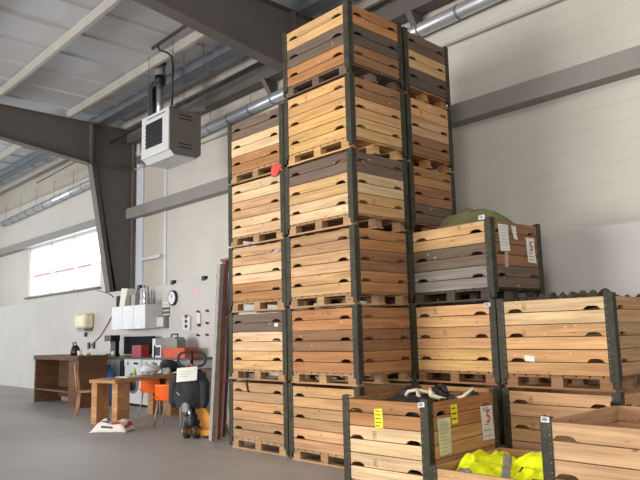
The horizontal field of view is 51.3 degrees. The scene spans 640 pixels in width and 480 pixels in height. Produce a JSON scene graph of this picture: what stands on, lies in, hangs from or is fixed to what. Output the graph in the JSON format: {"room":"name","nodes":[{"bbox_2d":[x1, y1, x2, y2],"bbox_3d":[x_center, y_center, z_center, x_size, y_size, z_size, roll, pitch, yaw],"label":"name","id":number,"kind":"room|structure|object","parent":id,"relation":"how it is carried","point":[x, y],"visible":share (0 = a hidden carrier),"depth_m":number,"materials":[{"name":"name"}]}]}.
{"room":"warehouse","nodes":[
{"label":"warehouse","id":0,"kind":"room"},
{"bbox_2d":[0,385,343,479],"bbox_3d":[-9.348,2.478,4.610,25.000,0.200,40.000,6,-11,-43],"label":"floor","id":1,"kind":"structure","parent":0,"point":[44,440],"depth_m":8.77,"materials":[{"name":"concrete"}]},
{"bbox_2d":[0,104,134,292],"bbox_3d":[-13.393,-0.330,10.530,22.703,7.202,0.260,6,-11,-43],"label":"frame","id":2,"kind":"object","parent":1,"relation":"on","point":[111,167],"visible":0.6,"depth_m":17.78,"materials":[{"name":"metal"}]},
{"bbox_2d":[36,61,259,183],"bbox_3d":[-4.778,-2.844,17.163,0.036,0.396,13.401,6,-11,-43],"label":"pipe","id":3,"kind":"object","parent":2,"relation":"attached to","point":[252,65],"visible":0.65,"depth_m":15.22,"materials":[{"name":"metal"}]},
{"bbox_2d":[127,65,282,144],"bbox_3d":[-2.553,-3.240,15.591,0.250,0.280,7.800,6,-11,-43],"label":"beam","id":4,"kind":"structure","parent":2,"relation":"attached to","point":[240,87],"depth_m":14.91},
{"bbox_2d":[34,354,107,408],"bbox_3d":[-5.888,3.267,15.600,0.700,1.120,2.600,6,-11,-43],"label":"bench","id":5,"kind":"object","parent":1,"relation":"on","point":[54,375],"visible":0.92,"depth_m":15.42,"materials":[{"name":"brown wood"}]},
{"bbox_2d":[36,386,67,392],"bbox_3d":[-6.058,3.529,15.715,0.550,0.040,1.940,6,-11,-43],"label":"shelf","id":6,"kind":"object","parent":5,"relation":"attached to","point":[64,389],"depth_m":15.93,"materials":[{"name":"brown wood"}]},
{"bbox_2d":[70,342,79,355],"bbox_3d":[-5.635,2.501,15.349,0.219,0.312,0.235,-1,-8,-3],"label":"kettle","id":7,"kind":"object","parent":5,"relation":"on","point":[75,348],"visible":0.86,"depth_m":15.26,"materials":[{"name":"black plastic"}]},
{"bbox_2d":[74,363,91,416],"bbox_3d":[-4.617,2.934,13.132,0.456,1.017,0.431,0,-8,-13],"label":"bentwood chair","id":8,"kind":"object","parent":1,"relation":"on","point":[79,391],"visible":0.66,"depth_m":13.00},
{"bbox_2d":[107,364,114,405],"bbox_3d":[-4.800,3.276,15.062,0.295,0.900,0.300,6,-11,-43],"label":"canister","id":9,"kind":"object","parent":1,"relation":"on","point":[110,372],"visible":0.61,"depth_m":14.96,"materials":[{"name":"blue plastic"}]},
{"bbox_2d":[89,418,135,432],"bbox_3d":[-3.351,2.995,10.802,0.624,0.200,0.425,-2,-8,7],"label":"sack","id":10,"kind":"object","parent":1,"relation":"on","point":[106,425],"visible":1,"depth_m":10.64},
{"bbox_2d":[107,358,124,376],"bbox_3d":[-4.714,3.315,15.789,0.620,1.020,1.020,6,-11,-43],"label":"base cabinet","id":11,"kind":"object","parent":1,"relation":"on","point":[115,363],"visible":0.19,"depth_m":15.42,"materials":[{"name":"grey metal"}]},
{"bbox_2d":[108,356,212,359],"bbox_3d":[-3.715,2.618,14.817,0.670,0.038,4.050,6,-11,-43],"label":"countertop","id":12,"kind":"structure","parent":11,"relation":"on","point":[110,357],"depth_m":14.18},
{"bbox_2d":[104,335,119,355],"bbox_3d":[-5.036,2.562,16.134,0.240,0.500,0.340,6,-11,-43],"label":"coffee machine","id":13,"kind":"object","parent":12,"relation":"on","point":[114,340],"visible":0.85,"depth_m":16.08,"materials":[{"name":"black plastic"}]},
{"bbox_2d":[124,336,155,353],"bbox_3d":[-4.234,2.487,15.588,0.140,0.459,1.400,6,-11,-43],"label":"microwave","id":14,"kind":"object","parent":12,"relation":"on","point":[134,340],"visible":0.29,"depth_m":15.63,"materials":[{"name":"black plastic"}]},
{"bbox_2d":[132,345,148,356],"bbox_3d":[-4.026,2.491,14.938,0.200,0.260,0.420,6,-11,-43],"label":"box","id":15,"kind":"object","parent":12,"relation":"on","point":[137,350],"visible":0.93,"depth_m":14.81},
{"bbox_2d":[152,338,165,357],"bbox_3d":[-3.386,2.321,14.338,0.308,0.400,0.360,6,-11,-43],"label":"appliance","id":16,"kind":"object","parent":12,"relation":"on","point":[158,344],"visible":0.74,"depth_m":14.29,"materials":[{"name":"white plastic"}]},
{"bbox_2d":[162,347,198,357],"bbox_3d":[-2.918,2.347,13.882,0.340,0.200,0.890,6,-11,-43],"label":"crate","id":17,"kind":"object","parent":12,"relation":"on","point":[167,352],"visible":0.86,"depth_m":13.71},
{"bbox_2d":[164,333,185,347],"bbox_3d":[-3.051,2.121,14.036,0.220,0.294,0.500,6,-11,-43],"label":"tool case","id":18,"kind":"object","parent":17,"relation":"on","point":[170,342],"visible":1,"depth_m":13.90,"materials":[{"name":"grey plastic"}]},
{"bbox_2d":[120,360,124,375],"bbox_3d":[-4.370,3.255,15.279,0.420,0.980,0.160,6,-11,-43],"label":"board","id":19,"kind":"object","parent":1,"relation":"on","point":[122,367],"visible":0.2,"depth_m":15.15,"materials":[{"name":"plastic"}]},
{"bbox_2d":[124,359,142,406],"bbox_3d":[-3.958,3.182,14.973,0.645,1.020,0.780,6,-11,-43],"label":"washing machine","id":20,"kind":"object","parent":1,"relation":"on","point":[130,364],"visible":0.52,"depth_m":14.68,"materials":[{"name":"white metal"}]},
{"bbox_2d":[89,373,179,423],"bbox_3d":[-3.362,2.936,12.432,0.620,0.775,1.900,-6,-9,27],"label":"workbench","id":21,"kind":"object","parent":1,"relation":"on","point":[120,386],"visible":0.72,"depth_m":11.80,"materials":[{"name":"brown wood"}]},
{"bbox_2d":[139,361,160,374],"bbox_3d":[-3.205,2.446,12.692,0.336,0.266,0.438,-6,-9,27],"label":"plastic bag","id":22,"kind":"object","parent":21,"relation":"on","point":[151,368],"visible":1,"depth_m":12.57,"materials":[{"name":"white plastic"}]},
{"bbox_2d":[159,359,180,372],"bbox_3d":[-2.970,2.503,13.233,0.426,0.270,0.518,-6,-9,27],"label":"tool bag","id":23,"kind":"object","parent":21,"relation":"on","point":[166,363],"visible":0.77,"depth_m":13.06,"materials":[{"name":"black fabric"}]},
{"bbox_2d":[139,379,159,414],"bbox_3d":[-3.237,3.044,12.997,0.452,0.695,0.493,-3,-8,12],"label":"chair","id":24,"kind":"object","parent":1,"relation":"on","point":[147,386],"visible":0.56,"depth_m":12.83,"materials":[{"name":"orange plastic"}]},
{"bbox_2d":[142,359,163,408],"bbox_3d":[-3.391,3.085,14.375,0.645,1.020,0.780,6,-11,-43],"label":"washing machine","id":25,"kind":"object","parent":1,"relation":"on","point":[144,361],"visible":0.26,"depth_m":14.30,"materials":[{"name":"white metal"}]},
{"bbox_2d":[153,384,188,426],"bbox_3d":[-2.526,2.796,11.348,0.506,0.695,0.552,-2,-8,7],"label":"chair","id":26,"kind":"object","parent":1,"relation":"on","point":[161,390],"visible":0.51,"depth_m":11.17,"materials":[{"name":"orange plastic"}]},
{"bbox_2d":[165,359,212,411],"bbox_3d":[-2.697,2.975,13.712,0.550,1.020,1.050,6,-11,-43],"label":"base cabinet","id":27,"kind":"object","parent":1,"relation":"on","point":[208,364],"visible":0.1,"depth_m":13.41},
{"bbox_2d":[177,350,226,437],"bbox_3d":[-1.711,2.365,10.463,0.640,1.280,1.385,-3,-8,11],"label":"jack","id":28,"kind":"object","parent":1,"relation":"on","point":[192,425],"visible":0.68,"depth_m":9.86,"materials":[{"name":"black metal"}]},
{"bbox_2d":[176,366,196,381],"bbox_3d":[-1.952,1.963,9.737,0.330,0.225,0.028,-3,-8,11],"label":"paper note","id":29,"kind":"object","parent":28,"relation":"hanging from","point":[187,373],"visible":1,"depth_m":9.73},
{"bbox_2d":[168,366,208,408],"bbox_3d":[-1.931,2.175,9.865,0.626,0.622,0.343,-3,-8,11],"label":"jacket","id":30,"kind":"object","parent":28,"relation":"hanging from","point":[195,393],"visible":0.8,"depth_m":9.75,"materials":[{"name":"black fabric"}]},
{"bbox_2d":[209,264,223,440],"bbox_3d":[-1.468,1.585,9.443,0.078,2.479,0.353,5,-10,-37],"label":"door","id":31,"kind":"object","parent":1,"relation":"on","point":[220,267],"visible":1,"depth_m":9.42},
{"bbox_2d":[134,0,315,104],"bbox_3d":[-7.791,-1.294,4.620,22.703,7.202,0.260,6,-11,-43],"label":"frame","id":32,"kind":"object","parent":1,"relation":"on","point":[254,29],"visible":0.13,"depth_m":11.14,"materials":[{"name":"metal"}]},
{"bbox_2d":[135,0,501,164],"bbox_3d":[0.212,-3.265,12.631,0.362,0.664,15.156,6,-11,-43],"label":"spiral duct","id":33,"kind":"object","parent":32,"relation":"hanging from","point":[461,10],"depth_m":13.62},
{"bbox_2d":[373,0,451,23],"bbox_3d":[6.636,-4.821,5.897,0.250,0.280,18.300,6,-11,-43],"label":"beam","id":34,"kind":"structure","parent":32,"relation":"attached to","point":[394,12],"depth_m":11.24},
{"bbox_2d":[405,9,422,26],"bbox_3d":[1.577,-3.650,11.178,0.320,0.330,0.120,6,-11,-43],"label":"bracket","id":35,"kind":"object","parent":34,"relation":"attached to","point":[412,16],"visible":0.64,"depth_m":11.13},
{"bbox_2d":[216,258,236,439],"bbox_3d":[-1.307,1.559,9.533,0.294,2.552,0.578,2,-9,-24],"label":"door","id":36,"kind":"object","parent":1,"relation":"on","point":[225,262],"visible":0.66,"depth_m":9.51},
{"bbox_2d":[221,278,232,436],"bbox_3d":[-1.347,1.636,9.653,0.071,2.439,0.656,2,-9,-23],"label":"door","id":37,"kind":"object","parent":1,"relation":"on","point":[226,357],"visible":0.57,"depth_m":9.66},
{"bbox_2d":[200,368,254,380],"bbox_3d":[-1.669,2.883,12.655,0.500,0.860,1.500,6,-11,-43],"label":"bench","id":38,"kind":"object","parent":1,"relation":"on","point":[204,370],"visible":0.14,"depth_m":12.82,"materials":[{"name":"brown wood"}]},
{"bbox_2d":[226,308,238,433],"bbox_3d":[-1.270,1.597,9.781,0.098,2.565,0.907,1,-8,-16],"label":"door","id":39,"kind":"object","parent":1,"relation":"on","point":[227,430],"visible":0.07,"depth_m":9.92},
{"bbox_2d":[229,377,340,456],"bbox_3d":[-0.462,2.315,8.949,0.988,0.898,1.207,6,-11,-44],"label":"bin","id":40,"kind":"object","parent":1,"relation":"on","point":[251,410],"visible":0.56,"depth_m":8.63,"materials":[{"name":"brown wood"}]},
{"bbox_2d":[229,309,338,381],"bbox_3d":[-0.483,1.424,9.073,0.988,0.898,1.207,6,-11,-44],"label":"bin","id":41,"kind":"object","parent":40,"relation":"on","point":[262,355],"visible":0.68,"depth_m":8.72,"materials":[{"name":"brown wood"}]},
{"bbox_2d":[229,238,338,312],"bbox_3d":[-0.501,0.532,9.195,0.988,0.898,1.207,6,-11,-44],"label":"bin","id":42,"kind":"object","parent":41,"relation":"on","point":[253,280],"visible":0.6,"depth_m":8.85,"materials":[{"name":"brown wood"}]},
{"bbox_2d":[228,170,332,251],"bbox_3d":[-0.523,-0.340,9.318,0.988,0.936,1.207,6,-11,-44],"label":"bin","id":43,"kind":"object","parent":42,"relation":"on","point":[256,209],"visible":0.62,"depth_m":8.98,"materials":[{"name":"brown wood"}]},
{"bbox_2d":[228,103,288,185],"bbox_3d":[-0.548,-1.249,9.448,0.988,0.898,1.207,6,-11,-44],"label":"bin","id":44,"kind":"object","parent":43,"relation":"on","point":[255,144],"visible":0.48,"depth_m":9.10,"materials":[{"name":"brown wood"}]},
{"bbox_2d":[271,163,280,176],"bbox_3d":[-0.579,-0.924,8.710,0.178,0.180,0.046,-7,-10,34],"label":"tag","id":45,"kind":"object","parent":44,"relation":"hanging from","point":[275,168],"visible":1,"depth_m":8.70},
{"bbox_2d":[288,378,413,468],"bbox_3d":[0.391,2.156,7.960,0.988,0.898,1.207,6,-11,-42],"label":"bin","id":46,"kind":"object","parent":1,"relation":"on","point":[316,415],"visible":0.32,"depth_m":7.73,"materials":[{"name":"brown wood"}]},
{"bbox_2d":[287,304,413,386],"bbox_3d":[0.372,1.264,8.082,0.988,0.898,1.207,6,-11,-42],"label":"bin","id":47,"kind":"object","parent":46,"relation":"on","point":[377,351],"visible":1,"depth_m":7.70,"materials":[{"name":"brown wood"}]},
{"bbox_2d":[286,224,412,308],"bbox_3d":[0.348,0.374,8.210,0.988,0.898,1.207,6,-11,-42],"label":"bin","id":48,"kind":"object","parent":47,"relation":"on","point":[312,273],"visible":0.99,"depth_m":7.83,"materials":[{"name":"brown wood"}]},
{"bbox_2d":[284,147,409,240],"bbox_3d":[0.324,-0.517,8.337,0.988,0.898,1.207,6,-11,-42],"label":"bin","id":49,"kind":"object","parent":48,"relation":"on","point":[322,195],"visible":0.94,"depth_m":7.96,"materials":[{"name":"brown wood"}]},
{"bbox_2d":[283,72,406,167],"bbox_3d":[0.306,-1.409,8.458,0.988,0.898,1.207,6,-11,-42],"label":"bin","id":50,"kind":"object","parent":49,"relation":"on","point":[314,130],"visible":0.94,"depth_m":8.08,"materials":[{"name":"brown wood"}]},
{"bbox_2d":[282,0,403,109],"bbox_3d":[0.284,-2.300,8.583,0.988,0.898,1.207,6,-11,-42],"label":"bin","id":51,"kind":"object","parent":50,"relation":"on","point":[349,37],"visible":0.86,"depth_m":8.20,"materials":[{"name":"brown wood"}]},
{"bbox_2d":[362,376,450,383],"bbox_3d":[1.132,2.242,8.701,0.988,0.898,1.207,6,-11,-44],"label":"bin","id":52,"kind":"object","parent":1,"relation":"on","point":[405,382],"visible":0.04,"depth_m":8.97,"materials":[{"name":"brown wood"}]},
{"bbox_2d":[349,305,441,379],"bbox_3d":[1.110,1.351,8.826,0.988,0.898,1.207,6,-11,-44],"label":"bin","id":53,"kind":"object","parent":52,"relation":"on","point":[434,375],"visible":0.02,"depth_m":8.39,"materials":[{"name":"brown wood"}]},
{"bbox_2d":[347,247,456,307],"bbox_3d":[1.088,0.460,8.951,0.988,0.898,1.207,6,-11,-44],"label":"bin","id":54,"kind":"object","parent":53,"relation":"on","point":[430,298],"visible":0.05,"depth_m":8.59,"materials":[{"name":"brown wood"}]},
{"bbox_2d":[360,162,456,239],"bbox_3d":[1.067,-0.431,9.076,0.988,0.898,1.207,6,-11,-44],"label":"bin","id":55,"kind":"object","parent":54,"relation":"on","point":[432,196],"visible":0.32,"depth_m":8.61,"materials":[{"name":"brown wood"}]},
{"bbox_2d":[384,93,453,176],"bbox_3d":[1.045,-1.323,9.200,0.988,0.898,1.207,6,-11,-44],"label":"bin","id":56,"kind":"object","parent":55,"relation":"on","point":[429,140],"visible":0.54,"depth_m":8.78,"materials":[{"name":"brown wood"}]},
{"bbox_2d":[359,26,450,109],"bbox_3d":[1.023,-2.213,9.325,0.988,0.898,1.207,6,-11,-44],"label":"bin","id":57,"kind":"object","parent":56,"relation":"on","point":[425,63],"visible":0.4,"depth_m":8.90,"materials":[{"name":"brown wood"}]},
{"bbox_2d":[342,386,499,479],"bbox_3d":[0.992,1.915,6.444,0.988,0.925,1.212,-9,-11,43],"label":"bin","id":58,"kind":"object","parent":1,"relation":"on","point":[384,453],"depth_m":6.07,"materials":[{"name":"brown wood"}]},
{"bbox_2d":[374,409,382,428],"bbox_3d":[0.535,1.633,6.088,0.103,0.184,0.005,-9,-11,43],"label":"sticker","id":59,"kind":"object","parent":58,"relation":"attached to","point":[378,416],"visible":1,"depth_m":6.09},
{"bbox_2d":[351,421,478,431],"bbox_3d":[0.990,1.774,6.466,0.880,0.110,1.100,-9,-11,43],"label":"rubber part","id":60,"kind":"object","parent":58,"relation":"in","point":[478,421],"visible":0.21,"depth_m":6.06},
{"bbox_2d":[386,394,405,400],"bbox_3d":[0.790,1.641,6.512,0.384,0.256,0.322,-9,-11,43],"label":"rubber part","id":61,"kind":"object","parent":60,"relation":"on","point":[395,398],"visible":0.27,"depth_m":6.52,"materials":[{"name":"black rubber"}]},
{"bbox_2d":[397,394,421,415],"bbox_3d":[0.872,1.600,6.357,0.465,0.243,0.307,-9,-11,43],"label":"rubber part","id":62,"kind":"object","parent":60,"relation":"on","point":[411,398],"visible":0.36,"depth_m":6.32,"materials":[{"name":"black rubber"}]},
{"bbox_2d":[399,385,420,395],"bbox_3d":[0.907,1.631,6.813,0.250,0.282,0.243,-9,-11,43],"label":"rubber part","id":63,"kind":"object","parent":60,"relation":"on","point":[403,390],"visible":0.3,"depth_m":6.77,"materials":[{"name":"black rubber"}]},
{"bbox_2d":[408,397,434,416],"bbox_3d":[0.949,1.569,6.130,0.300,0.248,0.303,-1,-8,-2],"label":"rubber part","id":64,"kind":"object","parent":60,"relation":"on","point":[411,414],"visible":0.15,"depth_m":6.08,"materials":[{"name":"black rubber"}]},
{"bbox_2d":[429,383,449,401],"bbox_3d":[1.214,1.613,6.757,0.231,0.317,0.248,3,-9,-30],"label":"rubber part","id":65,"kind":"object","parent":60,"relation":"on","point":[440,389],"visible":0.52,"depth_m":6.71,"materials":[{"name":"black rubber"}]},
{"bbox_2d":[429,387,473,415],"bbox_3d":[1.227,1.567,6.354,0.466,0.326,0.462,0,-8,-10],"label":"rubber part","id":66,"kind":"object","parent":60,"relation":"on","point":[439,413],"depth_m":6.33,"materials":[{"name":"white rubber"}]},
{"bbox_2d":[437,417,452,455],"bbox_3d":[1.103,1.730,5.871,0.013,0.316,0.207,-9,-11,43],"label":"paper sheet","id":67,"kind":"object","parent":58,"relation":"attached to","point":[444,424],"visible":1,"depth_m":5.87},
{"bbox_2d":[450,404,457,423],"bbox_3d":[1.216,1.574,6.023,0.005,0.176,0.112,-9,-11,43],"label":"sticker","id":68,"kind":"object","parent":58,"relation":"attached to","point":[454,414],"visible":1,"depth_m":6.02,"materials":[{"name":"yellow paper"}]},
{"bbox_2d":[480,405,494,440],"bbox_3d":[1.615,1.756,6.410,0.013,0.320,0.228,-9,-11,43],"label":"paper sheet","id":69,"kind":"object","parent":58,"relation":"attached to","point":[486,411],"visible":1,"depth_m":6.41,"materials":[{"name":"white"}]},
{"bbox_2d":[414,377,546,444],"bbox_3d":[1.884,2.080,7.675,0.988,0.898,1.207,5,-10,-40],"label":"bin","id":70,"kind":"object","parent":1,"relation":"on","point":[450,386],"visible":0.06,"depth_m":7.36,"materials":[{"name":"brown wood"}]},
{"bbox_2d":[411,300,546,384],"bbox_3d":[1.860,1.188,7.798,0.993,0.898,1.207,5,-10,-40],"label":"bin","id":71,"kind":"object","parent":70,"relation":"on","point":[455,351],"visible":0.72,"depth_m":7.48,"materials":[{"name":"brown wood"}]},
{"bbox_2d":[407,215,544,304],"bbox_3d":[1.838,0.281,7.925,0.993,0.930,1.207,5,-10,-40],"label":"bin","id":72,"kind":"object","parent":71,"relation":"on","point":[442,271],"visible":0.98,"depth_m":7.57,"materials":[{"name":"brown wood"}]},
{"bbox_2d":[436,208,512,236],"bbox_3d":[1.851,-0.227,7.979,0.871,0.347,1.102,5,-10,-40],"label":"tarp","id":73,"kind":"object","parent":72,"relation":"in","point":[468,215],"visible":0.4,"depth_m":7.88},
{"bbox_2d":[498,224,509,250],"bbox_3d":[2.030,-0.025,7.342,0.194,0.303,0.013,5,-10,-40],"label":"paper sheet","id":74,"kind":"object","parent":72,"relation":"attached to","point":[502,228],"visible":1,"depth_m":7.34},
{"bbox_2d":[526,238,536,262],"bbox_3d":[2.429,0.120,7.658,0.175,0.291,0.013,5,-10,-40],"label":"paper sheet","id":75,"kind":"object","parent":72,"relation":"attached to","point":[529,241],"visible":1,"depth_m":7.66,"materials":[{"name":"white"}]},
{"bbox_2d":[428,444,537,479],"bbox_3d":[1.660,2.038,5.544,0.988,0.400,1.207,-9,-11,42],"label":"bin","id":76,"kind":"object","parent":1,"relation":"on","point":[446,471],"visible":0.36,"depth_m":5.41,"materials":[{"name":"brown wood"}]},
{"bbox_2d":[456,449,517,478],"bbox_3d":[1.457,1.911,5.712,0.540,0.187,0.968,-4,-8,20],"label":"jacket","id":77,"kind":"object","parent":76,"relation":"in","point":[479,461],"visible":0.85,"depth_m":5.58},
{"bbox_2d":[483,467,543,479],"bbox_3d":[1.575,1.898,5.296,0.661,0.170,0.620,-6,-9,31],"label":"jacket","id":78,"kind":"object","parent":76,"relation":"in","point":[526,473],"visible":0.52,"depth_m":5.26,"materials":[{"name":"yellow fabric"}]},
{"bbox_2d":[512,451,542,471],"bbox_3d":[1.909,1.876,5.604,0.660,0.250,0.660,3,-9,-30],"label":"jacket","id":79,"kind":"object","parent":76,"relation":"in","point":[533,459],"visible":0.34,"depth_m":5.51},
{"bbox_2d":[501,381,639,450],"bbox_3d":[2.638,1.919,6.658,0.988,0.898,1.207,6,-11,-43],"label":"bin","id":80,"kind":"object","parent":1,"relation":"on","point":[521,420],"visible":0.42,"depth_m":6.57,"materials":[{"name":"brown wood"}]},
{"bbox_2d":[496,292,639,391],"bbox_3d":[2.617,1.028,6.783,0.988,0.898,1.207,6,-11,-43],"label":"bin","id":81,"kind":"object","parent":80,"relation":"on","point":[559,349],"visible":1,"depth_m":6.39,"materials":[{"name":"brown wood"}]},
{"bbox_2d":[511,288,639,310],"bbox_3d":[2.607,0.611,6.839,0.908,0.199,1.144,6,-11,-43],"label":"dark offcuts","id":82,"kind":"object","parent":81,"relation":"in","point":[592,293],"visible":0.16,"depth_m":6.70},
{"bbox_2d":[539,401,639,479],"bbox_3d":[2.268,1.625,4.503,1.212,0.899,0.988,6,-11,-43],"label":"bin","id":83,"kind":"object","parent":1,"relation":"on","point":[583,449],"visible":1,"depth_m":4.32,"materials":[{"name":"brown wood"}]},
{"bbox_2d":[0,0,356,185],"bbox_3d":[-9.531,-5.049,5.664,25.000,0.195,40.000,6,-11,-43],"label":"ceiling","id":84,"kind":"structure","parent":0,"point":[119,42],"depth_m":14.04,"materials":[{"name":"metal"}]},
{"bbox_2d":[0,0,122,98],"bbox_3d":[-3.382,-4.199,11.354,0.075,0.205,40.000,6,-11,-43],"label":"purlin","id":85,"kind":"structure","parent":84,"relation":"attached to","point":[103,8],"depth_m":13.11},
{"bbox_2d":[0,31,206,160],"bbox_3d":[-2.025,-4.056,12.617,0.075,0.205,40.000,6,-11,-43],"label":"purlin","id":86,"kind":"structure","parent":84,"relation":"attached to","point":[194,37],"depth_m":14.93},
{"bbox_2d":[151,25,186,49],"bbox_3d":[-2.392,-4.135,12.546,0.068,0.068,3.181,6,-11,-42],"label":"supply pipe","id":87,"kind":"object","parent":84,"relation":"attached to","point":[181,28],"visible":0.53,"depth_m":13.18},
{"bbox_2d":[141,39,206,168],"bbox_3d":[-3.033,-2.795,13.745,0.770,2.410,1.460,6,-11,-43],"label":"heater","id":88,"kind":"object","parent":84,"relation":"hanging from","point":[171,136],"visible":1,"depth_m":13.40,"materials":[{"name":"white metal"}]},
{"bbox_2d":[146,118,161,148],"bbox_3d":[-3.366,-2.151,13.487,0.005,0.520,0.659,6,-11,-43],"label":"grille","id":89,"kind":"object","parent":88,"relation":"attached to","point":[153,127],"depth_m":13.47,"materials":[{"name":"black metal"}]},
{"bbox_2d":[149,62,165,115],"bbox_3d":[-3.535,-3.138,14.418,0.259,1.360,0.534,6,-11,-43],"label":"flue","id":90,"kind":"object","parent":88,"relation":"attached to","point":[156,89],"visible":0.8,"depth_m":14.30,"materials":[{"name":"silver metal"}]},
{"bbox_2d":[157,46,173,106],"bbox_3d":[-3.110,-3.293,13.411,0.388,1.348,0.086,-4,-8,19],"label":"gas pipe","id":91,"kind":"object","parent":88,"relation":"attached to","point":[158,47],"visible":1,"depth_m":13.34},
{"bbox_2d":[0,0,384,192],"bbox_3d":[-0.886,-3.935,13.676,0.075,0.205,40.000,6,-11,-43],"label":"purlin","id":92,"kind":"structure","parent":84,"relation":"attached to","point":[215,79],"depth_m":16.08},
{"bbox_2d":[0,0,639,306],"bbox_3d":[-0.477,-1.395,13.650,0.270,5.550,40.000,6,-11,-43],"label":"wall","id":93,"kind":"structure","parent":0,"point":[569,162],"depth_m":10.04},
{"bbox_2d":[0,172,90,226],"bbox_3d":[-8.896,-1.554,22.311,0.243,0.928,10.056,6,-11,-43],"label":"spiral duct","id":94,"kind":"object","parent":93,"relation":"attached to","point":[83,186],"visible":0.73,"depth_m":22.47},
{"bbox_2d":[0,219,95,256],"bbox_3d":[-9.878,0.069,23.231,0.249,0.240,13.000,6,-11,-43],"label":"steel girt","id":95,"kind":"object","parent":93,"relation":"attached to","point":[90,225],"visible":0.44,"depth_m":22.11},
{"bbox_2d":[24,231,100,298],"bbox_3d":[-8.451,0.881,21.850,0.320,1.820,5.950,6,-11,-43],"label":"window","id":96,"kind":"structure","parent":93,"relation":"in","point":[76,267],"depth_m":22.06,"materials":[{"name":"white plastic"}]},
{"bbox_2d":[137,143,140,170],"bbox_3d":[-4.984,-2.336,18.342,0.116,0.870,0.116,6,-11,-43],"label":"drain pipe","id":97,"kind":"object","parent":93,"relation":"attached to","point":[139,144],"visible":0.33,"depth_m":18.31,"materials":[{"name":"white plastic"}]},
{"bbox_2d":[0,89,278,213],"bbox_3d":[-0.630,-3.164,13.794,0.029,0.100,40.000,6,-11,-43],"label":"trim","id":98,"kind":"structure","parent":93,"relation":"attached to","point":[221,115],"depth_m":21.86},
{"bbox_2d":[135,153,144,288],"bbox_3d":[-4.865,-0.486,18.049,0.060,3.820,0.350,6,-11,-43],"label":"trim","id":99,"kind":"structure","parent":93,"relation":"attached to","point":[140,222],"depth_m":17.97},
{"bbox_2d":[140,254,162,260],"bbox_3d":[-4.381,0.465,17.347,0.140,0.080,1.000,6,-11,-43],"label":"wall rail","id":100,"kind":"object","parent":93,"relation":"attached to","point":[158,256],"visible":1,"depth_m":17.22,"materials":[{"name":"white metal"}]},
{"bbox_2d":[163,169,167,284],"bbox_3d":[-3.976,-0.636,17.133,0.030,3.820,0.120,6,-11,-43],"label":"trim","id":101,"kind":"structure","parent":93,"relation":"attached to","point":[165,170],"depth_m":17.02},
{"bbox_2d":[126,177,231,219],"bbox_3d":[-2.533,-1.160,15.479,0.249,0.290,8.200,6,-11,-43],"label":"steel girt","id":102,"kind":"object","parent":93,"relation":"attached to","point":[218,187],"visible":0.57,"depth_m":16.25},
{"bbox_2d":[73,0,563,195],"bbox_3d":[-0.629,-2.720,13.722,0.060,0.040,40.000,6,-11,-43],"label":"cable tray","id":103,"kind":"object","parent":93,"relation":"attached to","point":[552,2],"visible":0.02,"depth_m":10.27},
{"bbox_2d":[446,45,639,128],"bbox_3d":[6.741,-2.756,5.694,0.249,0.290,18.350,6,-11,-43],"label":"steel girt","id":104,"kind":"object","parent":93,"relation":"attached to","point":[623,64],"visible":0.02,"depth_m":9.28,"materials":[{"name":"metal"}]},
{"bbox_2d":[0,221,639,412],"bbox_3d":[-0.734,1.969,12.858,0.900,2.680,40.000,6,-11,-43],"label":"wall","id":105,"kind":"structure","parent":0,"point":[595,258],"depth_m":14.53,"materials":[{"name":"paint"}]},
{"bbox_2d":[75,313,93,330],"bbox_3d":[-6.397,2.231,18.045,0.280,0.470,0.680,6,-11,-43],"label":"dispenser","id":106,"kind":"object","parent":105,"relation":"attached to","point":[83,322],"visible":1,"depth_m":17.84,"materials":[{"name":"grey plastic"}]},
{"bbox_2d":[112,304,161,329],"bbox_3d":[-4.367,1.837,15.791,0.440,0.550,1.660,6,-11,-43],"label":"upper cabinet","id":107,"kind":"object","parent":105,"relation":"attached to","point":[143,316],"visible":1,"depth_m":15.36,"materials":[{"name":"white laminate"}]},
{"bbox_2d":[119,288,136,306],"bbox_3d":[-4.659,1.393,16.155,0.240,0.440,0.420,6,-11,-43],"label":"ring binder","id":108,"kind":"object","parent":107,"relation":"on","point":[124,298],"visible":0.57,"depth_m":16.05,"materials":[{"name":"paper"}]},
{"bbox_2d":[131,294,139,304],"bbox_3d":[-4.349,1.425,15.819,0.200,0.270,0.200,6,-11,-43],"label":"box","id":109,"kind":"object","parent":107,"relation":"on","point":[135,298],"visible":0.64,"depth_m":15.73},
{"bbox_2d":[157,316,168,327],"bbox_3d":[-3.601,1.876,15.192,0.130,0.272,0.382,6,-11,-43],"label":"soap dispenser","id":110,"kind":"object","parent":105,"relation":"attached to","point":[162,321],"visible":1,"depth_m":15.08,"materials":[{"name":"grey plastic"}]},
{"bbox_2d":[162,302,169,316],"bbox_3d":[-3.519,1.593,15.228,0.006,0.345,0.336,6,-11,-43],"label":"poster","id":111,"kind":"object","parent":105,"relation":"attached to","point":[165,309],"visible":0.97,"depth_m":15.22,"materials":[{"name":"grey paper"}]},
{"bbox_2d":[168,290,177,305],"bbox_3d":[-3.320,1.306,14.998,0.071,0.338,0.338,6,-11,-43],"label":"wall clock","id":112,"kind":"object","parent":105,"relation":"attached to","point":[172,296],"visible":1,"depth_m":14.94,"materials":[{"name":"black plastic"}]},
{"bbox_2d":[182,315,191,329],"bbox_3d":[-2.901,1.797,14.500,0.060,0.330,0.284,6,-11,-43],"label":"switch panel","id":113,"kind":"object","parent":105,"relation":"attached to","point":[187,320],"visible":1,"depth_m":14.45,"materials":[{"name":"white plastic"}]},
{"bbox_3d":[-23.189,1.057,19.645,25.000,7.450,0.250,6,-11,-43],"label":"wall","id":114,"kind":"structure","parent":0,"visible":0},
{"bbox_2d":[0,0,342,182],"bbox_3d":[-1.359,-3.997,13.238,0.280,0.210,40.000,6,-11,-43],"label":"channel","id":115,"kind":"object","parent":114,"relation":"attached to","point":[223,54],"visible":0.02,"depth_m":15.09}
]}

